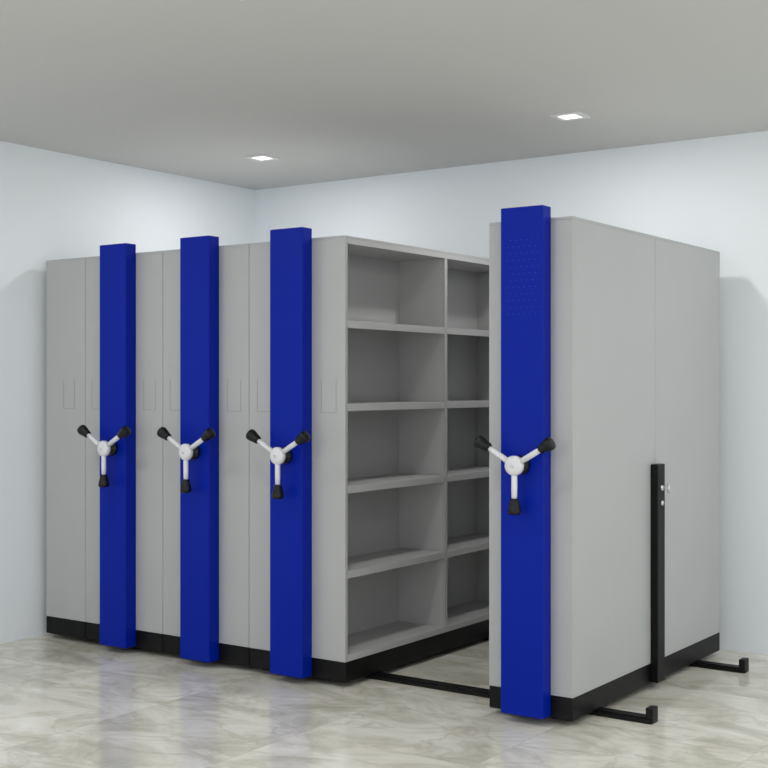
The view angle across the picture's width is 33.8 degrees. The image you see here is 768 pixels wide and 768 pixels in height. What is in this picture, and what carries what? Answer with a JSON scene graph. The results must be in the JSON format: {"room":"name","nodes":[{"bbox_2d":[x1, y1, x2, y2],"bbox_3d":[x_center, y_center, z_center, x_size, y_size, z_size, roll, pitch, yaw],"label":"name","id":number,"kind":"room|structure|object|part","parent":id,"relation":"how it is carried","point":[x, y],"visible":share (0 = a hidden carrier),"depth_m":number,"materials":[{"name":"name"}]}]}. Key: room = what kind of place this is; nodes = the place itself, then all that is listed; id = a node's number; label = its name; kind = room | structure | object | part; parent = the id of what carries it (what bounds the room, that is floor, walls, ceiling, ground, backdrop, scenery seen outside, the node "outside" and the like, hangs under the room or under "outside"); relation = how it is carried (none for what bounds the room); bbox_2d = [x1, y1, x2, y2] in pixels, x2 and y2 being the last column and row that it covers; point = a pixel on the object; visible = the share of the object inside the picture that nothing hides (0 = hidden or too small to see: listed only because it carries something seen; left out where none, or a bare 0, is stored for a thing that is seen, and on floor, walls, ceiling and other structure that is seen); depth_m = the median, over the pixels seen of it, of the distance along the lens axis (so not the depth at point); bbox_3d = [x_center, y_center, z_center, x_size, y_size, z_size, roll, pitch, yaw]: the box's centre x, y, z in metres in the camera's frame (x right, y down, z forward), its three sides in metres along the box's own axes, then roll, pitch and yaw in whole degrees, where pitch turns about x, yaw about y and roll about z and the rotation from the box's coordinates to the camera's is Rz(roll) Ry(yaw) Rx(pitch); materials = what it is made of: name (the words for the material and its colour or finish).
{"room":"archive storage room","nodes":[
{"label":"archive storage room","id":0,"kind":"room"},
{"bbox_2d":[0,141,254,643],"bbox_3d":[-3.670,0.040,4.725,0.150,2.732,9.540,0,0,35],"label":"wall","id":1,"kind":"structure","parent":0,"point":[54,205],"depth_m":7.09,"materials":[{"name":"white paint"}]},
{"bbox_2d":[0,0,767,189],"bbox_3d":[-0.086,-1.376,2.311,8.790,0.100,9.690,0,0,35],"label":"ceiling","id":2,"kind":"structure","parent":0,"point":[334,90],"depth_m":5.46,"materials":[{"name":"white paint"}]},
{"bbox_2d":[245,154,279,161],"bbox_3d":[-0.707,-1.322,7.350,0.148,0.008,0.148,0,0,35],"label":"recessed light","id":3,"kind":"object","parent":2,"relation":"in","point":[262,157],"visible":1,"depth_m":7.34,"materials":[{"name":"white"}]},
{"bbox_2d":[255,156,271,159],"bbox_3d":[-0.707,-1.324,7.350,0.096,0.004,0.096,0,0,35],"label":"diffuser","id":4,"kind":"object","parent":3,"relation":"attached to","point":[256,157],"depth_m":7.36,"materials":[{"name":"white"}]},
{"bbox_2d":[550,111,589,120],"bbox_3d":[0.916,-1.322,6.216,0.148,0.008,0.148,0,0,35],"label":"recessed light","id":5,"kind":"object","parent":2,"relation":"in","point":[575,115],"visible":1,"depth_m":6.20,"materials":[{"name":"white"}]},
{"bbox_2d":[559,114,579,118],"bbox_3d":[0.916,-1.324,6.216,0.096,0.004,0.096,0,0,35],"label":"diffuser","id":6,"kind":"object","parent":5,"relation":"attached to","point":[561,116],"depth_m":6.22,"materials":[{"name":"white"}]},
{"bbox_2d":[0,633,767,767],"bbox_3d":[-0.086,1.456,2.311,8.790,0.100,9.690,0,0,35],"label":"floor","id":7,"kind":"structure","parent":0,"point":[66,701],"depth_m":5.33,"materials":[{"name":"stone"}]},
{"bbox_2d":[46,257,85,638],"bbox_3d":[-1.266,0.344,7.643,0.317,2.075,1.701,0,0,35],"label":"shelving unit","id":8,"kind":"object","parent":7,"relation":"on","point":[65,278],"visible":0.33,"depth_m":6.94,"materials":[{"name":"grey metal"}]},
{"bbox_2d":[363,672,657,724],"bbox_3d":[-0.297,1.373,6.247,3.477,0.066,0.068,0,0,35],"label":"rail","id":9,"kind":"object","parent":7,"relation":"on","point":[651,716],"visible":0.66,"depth_m":5.74,"materials":[{"name":"black metal"}]},
{"bbox_2d":[77,243,163,651],"bbox_3d":[-0.942,0.321,7.317,0.582,2.120,1.864,0,0,35],"label":"shelving unit","id":10,"kind":"object","parent":9,"relation":"on","point":[124,286],"visible":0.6,"depth_m":6.61,"materials":[{"name":"grey metal"}]},
{"bbox_2d":[157,235,249,666],"bbox_3d":[-0.462,0.321,6.982,0.584,2.120,1.864,0,0,35],"label":"shelving unit","id":11,"kind":"object","parent":9,"relation":"on","point":[203,432],"visible":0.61,"depth_m":6.28,"materials":[{"name":"grey metal"}]},
{"bbox_2d":[246,227,488,682],"bbox_3d":[0.020,0.321,6.645,0.586,2.120,1.864,0,0,35],"label":"shelving unit","id":12,"kind":"object","parent":9,"relation":"on","point":[369,358],"visible":0.85,"depth_m":6.35,"materials":[{"name":"grey metal"}]},
{"bbox_2d":[474,205,719,720],"bbox_3d":[1.084,0.321,5.902,0.473,2.120,1.864,0,0,35],"label":"shelving unit","id":13,"kind":"object","parent":9,"relation":"on","point":[603,445],"visible":1,"depth_m":5.39,"materials":[{"name":"grey metal"}]},
{"bbox_3d":[1.286,0.869,5.845,0.076,1.006,0.085,0,0,35],"label":"lock post","id":14,"kind":"part","parent":13,"relation":"part of","materials":[{"name":"black metal"}]},
{"bbox_2d":[482,637,748,672],"bbox_3d":[0.351,1.373,7.173,3.477,0.066,0.068,0,0,35],"label":"rail","id":15,"kind":"object","parent":7,"relation":"on","point":[743,667],"visible":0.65,"depth_m":6.22,"materials":[{"name":"black metal"}]},
{"bbox_2d":[255,131,767,654],"bbox_3d":[2.708,0.040,6.178,8.640,2.732,0.150,0,0,35],"label":"wall","id":16,"kind":"structure","parent":0,"point":[711,193],"depth_m":6.84,"materials":[{"name":"white paint"}]}
]}

